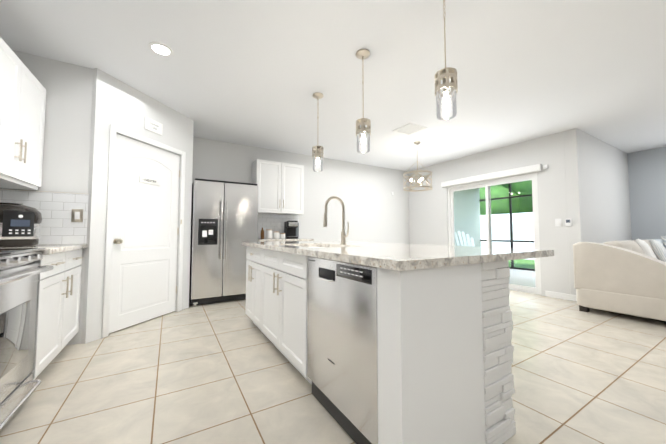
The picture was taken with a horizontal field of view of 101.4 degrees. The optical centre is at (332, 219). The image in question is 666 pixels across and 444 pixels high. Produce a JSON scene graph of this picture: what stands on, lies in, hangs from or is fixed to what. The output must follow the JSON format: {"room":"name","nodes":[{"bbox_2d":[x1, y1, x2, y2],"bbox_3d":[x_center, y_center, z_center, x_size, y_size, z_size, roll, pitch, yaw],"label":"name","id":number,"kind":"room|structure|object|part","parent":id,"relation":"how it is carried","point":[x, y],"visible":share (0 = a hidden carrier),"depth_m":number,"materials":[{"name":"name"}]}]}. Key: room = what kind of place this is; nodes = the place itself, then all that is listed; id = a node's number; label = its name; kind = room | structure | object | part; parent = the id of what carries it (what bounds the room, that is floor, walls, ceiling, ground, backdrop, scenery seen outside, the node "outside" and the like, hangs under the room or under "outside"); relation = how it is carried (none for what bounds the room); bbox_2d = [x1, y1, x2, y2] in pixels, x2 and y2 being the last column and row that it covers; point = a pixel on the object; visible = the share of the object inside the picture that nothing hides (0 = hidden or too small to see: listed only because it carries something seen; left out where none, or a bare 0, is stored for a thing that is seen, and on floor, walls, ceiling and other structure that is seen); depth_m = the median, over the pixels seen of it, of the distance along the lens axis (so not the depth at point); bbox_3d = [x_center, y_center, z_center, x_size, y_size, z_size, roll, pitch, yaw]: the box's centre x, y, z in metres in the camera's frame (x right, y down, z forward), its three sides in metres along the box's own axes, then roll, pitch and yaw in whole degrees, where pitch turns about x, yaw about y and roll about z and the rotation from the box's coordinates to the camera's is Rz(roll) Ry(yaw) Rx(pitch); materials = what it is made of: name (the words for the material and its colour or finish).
{"room":"kitchen","nodes":[
{"label":"kitchen","id":0,"kind":"room"},
{"bbox_2d":[0,50,92,345],"bbox_3d":[-2.590,-0.168,2.482,0.700,2.600,0.120,2,-3,-31],"label":"wall","id":1,"kind":"structure","parent":0,"point":[67,130],"depth_m":2.52,"materials":[{"name":"white paint"}]},
{"bbox_2d":[81,68,193,343],"bbox_3d":[-2.173,-0.134,3.185,0.115,2.600,1.258,-1,-3,14],"label":"wall","id":2,"kind":"structure","parent":0,"point":[119,103],"depth_m":2.71,"materials":[{"name":"white paint"}]},
{"bbox_2d":[102,124,185,337],"bbox_3d":[-2.110,0.114,3.153,0.018,2.103,0.976,-1,-3,14],"label":"door frame","id":3,"kind":"structure","parent":2,"relation":"attached to","point":[109,234],"depth_m":2.74,"materials":[{"name":"white wood"}]},
{"bbox_2d":[109,134,179,332],"bbox_3d":[-2.158,0.139,3.164,0.038,2.029,0.852,-1,-3,14],"label":"pantry door","id":4,"kind":"structure","parent":2,"relation":"in","point":[144,261],"depth_m":3.10,"materials":[{"name":"white wood"}]},
{"bbox_2d":[114,170,181,293],"bbox_3d":[-2.103,0.126,3.176,0.067,1.615,0.831,-1,-3,14],"label":"door hardware","id":5,"kind":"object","parent":4,"relation":"attached to","point":[147,180],"depth_m":3.16,"materials":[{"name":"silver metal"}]},
{"bbox_3d":[-2.136,-0.456,3.187,0.006,0.075,0.270,-1,-3,14],"label":"panel","id":6,"kind":"part","parent":5,"relation":"part of","materials":[{"name":"white"}]},
{"bbox_2d":[144,117,162,135],"bbox_3d":[-2.110,-1.103,3.212,0.015,0.140,0.230,-1,-3,14],"label":"sign","id":7,"kind":"object","parent":2,"relation":"attached to","point":[156,127],"visible":1,"depth_m":3.20,"materials":[{"name":"white plastic"}]},
{"bbox_2d":[192,137,408,243],"bbox_3d":[-0.836,-0.028,5.381,6.690,2.600,0.140,2,-3,-31],"label":"wall","id":8,"kind":"structure","parent":0,"point":[376,210],"depth_m":5.84,"materials":[{"name":"white paint"}]},
{"bbox_2d":[252,159,303,214],"bbox_3d":[-0.998,-0.576,5.017,0.890,0.920,0.355,2,-3,-31],"label":"upper cabinet","id":9,"kind":"object","parent":8,"relation":"attached to","point":[280,185],"visible":0.98,"depth_m":4.88,"materials":[{"name":"white wood"}]},
{"bbox_2d":[0,290,665,443],"bbox_3d":[2.612,1.156,1.894,9.370,0.100,9.560,2,-3,-31],"label":"floor","id":10,"kind":"structure","parent":0,"point":[226,372],"depth_m":1.81,"materials":[{"name":"tile"}]},
{"bbox_2d":[0,248,53,430],"bbox_3d":[-1.869,0.603,1.244,0.681,0.901,0.757,2,-3,-31],"label":"range","id":11,"kind":"object","parent":10,"relation":"on","point":[20,270],"visible":1,"depth_m":1.47,"materials":[{"name":"silver metal"}]},
{"bbox_2d":[32,249,82,379],"bbox_3d":[-2.348,0.670,1.955,0.607,0.876,0.956,2,-3,-31],"label":"base cabinet","id":12,"kind":"object","parent":10,"relation":"on","point":[58,307],"visible":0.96,"depth_m":1.94,"materials":[{"name":"white wood"}]},
{"bbox_2d":[0,244,87,254],"bbox_3d":[-1.910,0.181,1.279,0.650,0.036,2.609,2,-3,-31],"label":"countertop","id":13,"kind":"structure","parent":12,"relation":"on","point":[53,249],"depth_m":2.04,"materials":[{"name":"stone"}]},
{"bbox_2d":[0,202,41,246],"bbox_3d":[-2.480,0.033,2.079,0.368,0.336,0.360,-1,-3,21],"label":"toaster oven","id":14,"kind":"object","parent":13,"relation":"on","point":[20,224],"visible":1,"depth_m":2.02,"materials":[{"name":"grey"}]},
{"bbox_3d":[-2.484,-0.128,2.089,0.150,0.014,0.150,-1,-3,21],"label":"lid","id":15,"kind":"part","parent":14,"relation":"part of","materials":[{"name":"silver metal"}]},
{"bbox_3d":[-2.328,0.028,2.021,0.038,0.190,0.163,-1,-3,21],"label":"panel","id":16,"kind":"part","parent":14,"relation":"part of","materials":[{"name":"black plastic"}]},
{"bbox_3d":[-2.072,0.455,2.130,0.038,0.283,0.638,2,-3,-31],"label":"handle","id":17,"kind":"part","parent":12,"relation":"part of","materials":[{"name":"silver metal"}]},
{"bbox_2d":[189,178,257,305],"bbox_3d":[-1.722,0.329,4.273,0.904,1.779,0.790,2,-3,-31],"label":"refrigerator","id":18,"kind":"object","parent":10,"relation":"on","point":[224,220],"visible":0.9,"depth_m":3.94,"materials":[{"name":"grey metal"}]},
{"bbox_3d":[-1.764,0.202,3.852,0.200,0.245,0.002,2,-3,-31],"label":"panel","id":19,"kind":"part","parent":18,"relation":"part of","materials":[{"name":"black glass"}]},
{"bbox_3d":[-1.766,0.167,3.856,0.250,0.365,0.005,2,-3,-31],"label":"panel","id":20,"kind":"part","parent":18,"relation":"part of","materials":[{"name":"black plastic"}]},
{"bbox_3d":[-1.577,0.138,3.941,0.094,0.870,0.056,2,-3,-31],"label":"handle","id":21,"kind":"part","parent":18,"relation":"part of","materials":[{"name":"silver metal"}]},
{"bbox_2d":[246,246,515,443],"bbox_3d":[-0.044,0.683,2.225,0.813,0.876,2.424,2,-3,-31],"label":"kitchen island","id":22,"kind":"object","parent":10,"relation":"on","point":[445,358],"visible":0.83,"depth_m":1.20,"materials":[{"name":"white wood"}]},
{"bbox_3d":[-0.842,0.484,2.815,0.038,0.291,0.092,2,-3,-31],"label":"cab handle","id":23,"kind":"part","parent":22,"relation":"part of","materials":[{"name":"silver metal"}]},
{"bbox_3d":[-0.434,0.496,2.131,0.038,0.160,0.102,2,-3,-31],"label":"cab handle","id":24,"kind":"part","parent":22,"relation":"part of","materials":[{"name":"silver metal"}]},
{"bbox_2d":[307,256,377,443],"bbox_3d":[0.036,0.642,1.435,0.098,0.858,0.673,2,-3,-31],"label":"dishwasher","id":25,"kind":"object","parent":22,"relation":"in","point":[342,349],"visible":0.98,"depth_m":1.34,"materials":[{"name":"silver metal"}]},
{"bbox_3d":[-0.043,0.325,1.505,0.020,0.018,0.164,2,-3,-31],"label":"handle","id":26,"kind":"part","parent":25,"relation":"part of","materials":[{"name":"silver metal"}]},
{"bbox_3d":[-0.036,0.298,1.510,0.008,0.055,0.170,2,-3,-31],"label":"handle","id":27,"kind":"part","parent":25,"relation":"part of","materials":[{"name":"black plastic"}]},
{"bbox_3d":[0.092,0.253,1.298,0.003,0.063,0.290,2,-3,-31],"label":"panel","id":28,"kind":"part","parent":25,"relation":"part of","materials":[{"name":"black glass"}]},
{"bbox_2d":[242,240,553,270],"bbox_3d":[0.146,0.234,2.380,1.270,0.036,2.490,2,-3,-31],"label":"island countertop","id":29,"kind":"structure","parent":22,"relation":"on","point":[398,256],"depth_m":1.46,"materials":[{"name":"stone"}]},
{"bbox_2d":[323,196,348,243],"bbox_3d":[0.034,0.001,2.423,0.236,0.434,0.116,2,-3,-31],"label":"faucet","id":30,"kind":"object","parent":29,"relation":"on","point":[344,235],"visible":1,"depth_m":2.47,"materials":[{"name":"silver metal"}]},
{"bbox_2d":[573,236,665,320],"bbox_3d":[5.378,0.672,2.944,3.110,0.967,3.400,2,-3,-31],"label":"sectional sofa","id":31,"kind":"object","parent":10,"relation":"on","point":[628,277],"visible":1,"depth_m":3.28,"materials":[{"name":"fabric"}]},
{"bbox_3d":[3.499,0.582,3.275,0.220,0.620,0.910,2,-3,-31],"label":"arm","id":32,"kind":"part","parent":31,"relation":"part of"},
{"bbox_2d":[615,240,644,254],"bbox_3d":[4.037,0.490,3.666,0.480,0.432,0.246,2,-3,-31],"label":"pillow","id":33,"kind":"object","parent":31,"relation":"on","point":[638,246],"depth_m":3.67,"materials":[{"name":"fabric"}]},
{"bbox_2d":[635,238,656,258],"bbox_3d":[4.427,0.499,3.852,0.517,0.476,0.240,2,-3,-31],"label":"pillow","id":34,"kind":"object","parent":31,"relation":"on","point":[647,250],"depth_m":3.74,"materials":[{"name":"white fabric"}]},
{"bbox_2d":[649,239,665,261],"bbox_3d":[5.038,0.516,4.194,0.492,0.451,0.233,2,-3,-31],"label":"pillow","id":35,"kind":"object","parent":31,"relation":"on","point":[659,250],"depth_m":4.09,"materials":[{"name":"white fabric"}]},
{"bbox_2d":[661,236,665,246],"bbox_3d":[5.695,0.506,4.401,0.494,0.494,0.467,2,-3,-31],"label":"pillow","id":36,"kind":"object","parent":31,"relation":"on","point":[663,240],"depth_m":4.51,"materials":[{"name":"white fabric"}]},
{"bbox_3d":[-0.921,0.809,4.829,0.938,0.876,0.648,2,-3,-31],"label":"base cabinet","id":37,"kind":"object","parent":10,"relation":"on","visible":0},
{"bbox_2d":[258,238,313,241],"bbox_3d":[-0.927,0.353,4.847,0.985,0.036,0.650,2,-3,-31],"label":"countertop","id":38,"kind":"structure","parent":37,"relation":"on","point":[279,239],"depth_m":4.54,"materials":[{"name":"stone"}]},
{"bbox_2d":[284,220,298,238],"bbox_3d":[-0.751,0.181,5.083,0.260,0.330,0.312,1,-3,-23],"label":"coffee maker","id":39,"kind":"object","parent":38,"relation":"on","point":[291,229],"visible":1,"depth_m":5.06,"materials":[{"name":"black plastic"}]},
{"bbox_2d":[0,0,665,170],"bbox_3d":[2.612,-1.541,2.024,9.370,0.100,9.560,2,-3,-31],"label":"ceiling","id":40,"kind":"structure","parent":0,"point":[257,73],"depth_m":2.57,"materials":[{"name":"white paint"}]},
{"bbox_2d":[148,42,172,56],"bbox_3d":[-1.485,-1.471,2.355,0.184,0.008,0.184,2,-3,-31],"label":"recessed light","id":41,"kind":"object","parent":40,"relation":"in","point":[150,44],"depth_m":2.35,"materials":[{"name":"white plastic"}]},
{"bbox_3d":[-1.485,-1.472,2.355,0.124,0.004,0.124,2,-3,-31],"label":"recessed ceiling light bulb","id":42,"kind":"part","parent":41,"relation":"part of","materials":[{"name":"white glass"}]},
{"bbox_2d":[312,92,323,171],"bbox_3d":[-0.172,-0.995,3.118,0.128,0.884,0.128,2,-3,-31],"label":"pendant light","id":43,"kind":"object","parent":40,"relation":"hanging from","point":[318,154],"visible":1,"depth_m":3.11,"materials":[{"name":"glass"}]},
{"bbox_3d":[-0.172,-0.648,3.102,0.117,0.190,0.117,2,-3,-31],"label":"lamp shade","id":44,"kind":"part","parent":43,"relation":"part of","materials":[{"name":"clear glass"}]},
{"bbox_2d":[356,49,370,153],"bbox_3d":[0.264,-1.030,2.390,0.128,0.884,0.128,2,-3,-31],"label":"pendant light","id":45,"kind":"object","parent":40,"relation":"hanging from","point":[362,54],"visible":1,"depth_m":2.38,"materials":[{"name":"glass"}]},
{"bbox_3d":[0.264,-0.683,2.373,0.117,0.190,0.117,2,-3,-31],"label":"lamp shade","id":46,"kind":"part","parent":45,"relation":"part of","materials":[{"name":"clear glass"}]},
{"bbox_3d":[0.264,-0.701,2.374,0.040,0.086,0.041,2,-3,-31],"label":"bulb","id":47,"kind":"part","parent":45,"relation":"part of","materials":[{"name":"white glass"}]},
{"bbox_2d":[393,123,426,135],"bbox_3d":[1.172,-1.382,4.164,0.360,0.012,0.360,2,-3,-31],"label":"ceiling vent","id":48,"kind":"object","parent":40,"relation":"in","point":[409,129],"visible":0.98,"depth_m":4.15,"materials":[{"name":"white metal"}]},
{"bbox_2d":[403,141,432,191],"bbox_3d":[1.471,-0.944,4.753,0.486,0.830,0.486,2,-3,-31],"label":"dining chandelier","id":49,"kind":"object","parent":40,"relation":"hanging from","point":[416,177],"visible":1,"depth_m":4.67,"materials":[{"name":"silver metal"}]},
{"bbox_2d":[434,0,457,119],"bbox_3d":[0.690,-1.065,1.678,0.128,0.884,0.128,2,-3,-31],"label":"pendant light","id":50,"kind":"object","parent":40,"relation":"hanging from","point":[445,75],"visible":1,"depth_m":1.66,"materials":[{"name":"glass"}]},
{"bbox_3d":[0.690,-0.718,1.661,0.117,0.190,0.117,2,-3,-31],"label":"lamp shade","id":51,"kind":"part","parent":50,"relation":"part of","materials":[{"name":"clear glass"}]},
{"bbox_3d":[0.690,-0.735,1.662,0.040,0.086,0.041,2,-3,-31],"label":"bulb","id":52,"kind":"part","parent":50,"relation":"part of","materials":[{"name":"white glass"}]},
{"bbox_2d":[408,131,570,295],"bbox_3d":[2.800,-0.013,5.674,0.150,2.600,3.369,2,-3,-31],"label":"wall","id":53,"kind":"structure","parent":0,"point":[552,207],"depth_m":4.68,"materials":[{"name":"white paint"}]},
{"bbox_2d":[441,164,541,186],"bbox_3d":[2.925,-0.824,5.274,0.084,0.110,1.890,2,-3,-31],"label":"valance","id":54,"kind":"object","parent":53,"relation":"attached to","point":[513,172],"visible":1,"depth_m":5.05,"materials":[{"name":"white"}]},
{"bbox_2d":[448,173,540,294],"bbox_3d":[3.026,0.253,5.282,0.090,2.030,1.730,2,-3,-31],"label":"sliding glass door","id":55,"kind":"structure","parent":53,"relation":"attached to","point":[487,191],"depth_m":5.05,"materials":[{"name":"white"}]},
{"bbox_2d":[555,219,561,225],"bbox_3d":[3.537,0.039,4.281,0.008,0.120,0.080,2,-3,-31],"label":"light switch","id":56,"kind":"object","parent":53,"relation":"attached to","point":[558,222],"visible":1,"depth_m":4.28,"materials":[{"name":"white plastic"}]},
{"bbox_2d":[545,291,576,300],"bbox_3d":[3.555,1.174,4.194,0.012,0.085,0.482,2,-3,-31],"label":"baseboard","id":57,"kind":"structure","parent":53,"relation":"attached to","point":[561,295],"depth_m":4.22,"materials":[{"name":"white wood"}]},
{"bbox_2d":[565,219,571,225],"bbox_3d":[3.597,0.036,4.168,0.021,0.115,0.075,2,-3,-31],"label":"thermostat","id":58,"kind":"object","parent":53,"relation":"attached to","point":[568,222],"visible":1,"depth_m":4.16,"materials":[{"name":"white plastic"}]},
{"bbox_2d":[564,128,631,294],"bbox_3d":[4.793,-0.055,4.816,2.690,2.600,0.150,2,-3,-31],"label":"wall","id":59,"kind":"structure","parent":0,"point":[597,192],"depth_m":4.42,"materials":[{"name":"white paint"}]},
{"bbox_2d":[627,147,665,239],"bbox_3d":[6.127,-0.043,5.060,0.150,2.600,0.800,2,-3,-31],"label":"wall","id":60,"kind":"structure","parent":0,"point":[647,179],"depth_m":5.18,"materials":[{"name":"grey paint"}]},
{"bbox_3d":[-1.348,-0.307,-0.407,0.140,2.600,9.560,2,-3,-31],"label":"wall","id":61,"kind":"structure","parent":0,"visible":0},
{"bbox_2d":[0,37,45,189],"bbox_3d":[-2.472,-0.739,1.945,0.318,0.910,0.946,2,-3,-31],"label":"upper cabinet","id":62,"kind":"object","parent":61,"relation":"attached to","point":[22,101],"visible":1,"depth_m":2.03,"materials":[{"name":"white wood"}]},
{"bbox_3d":[-2.319,-0.510,2.025,0.038,0.160,0.082,2,-3,-31],"label":"handle","id":63,"kind":"part","parent":62,"relation":"part of","materials":[{"name":"silver metal"}]},
{"bbox_2d":[0,189,88,244],"bbox_3d":[-2.567,-0.021,2.413,0.613,0.476,0.009,2,-3,-31],"label":"tile backsplash","id":64,"kind":"structure","parent":61,"relation":"attached to","point":[57,225],"depth_m":2.46,"materials":[{"name":"white tile"}]},
{"bbox_2d":[71,209,82,221],"bbox_3d":[-2.368,-0.040,2.525,0.080,0.120,0.006,2,-3,-31],"label":"light switch","id":65,"kind":"object","parent":64,"relation":"attached to","point":[77,215],"visible":1,"depth_m":2.52,"materials":[{"name":"silver metal"}]},
{"bbox_2d":[258,214,298,238],"bbox_3d":[-1.085,0.121,5.138,0.960,0.455,0.007,2,-3,-31],"label":"tile backsplash","id":66,"kind":"structure","parent":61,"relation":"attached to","point":[265,221],"depth_m":5.11,"materials":[{"name":"white tile"}]},
{"label":"outside","id":67,"kind":"structure","parent":0,"visible":0},
{"bbox_2d":[479,180,534,268],"bbox_3d":[23.935,-2.115,23.058,53.850,8.926,65.000,2,-3,-31],"label":"garden","id":68,"kind":"object","parent":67,"point":[525,226],"depth_m":11.88,"materials":[{"name":"green plant"}]},
{"bbox_2d":[454,183,535,286],"bbox_3d":[4.276,-0.013,6.616,3.350,2.810,3.470,2,-3,-31],"label":"lanai","id":69,"kind":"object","parent":68,"relation":"on","point":[469,208],"depth_m":8.13,"materials":[{"name":"concrete"}]},
{"bbox_2d":[455,231,474,245],"bbox_3d":[3.333,0.795,6.632,0.850,1.077,0.980,0,-3,-6],"label":"chair","id":70,"kind":"object","parent":69,"relation":"on","point":[464,240],"depth_m":7.03,"materials":[{"name":"white paint"}]}
]}

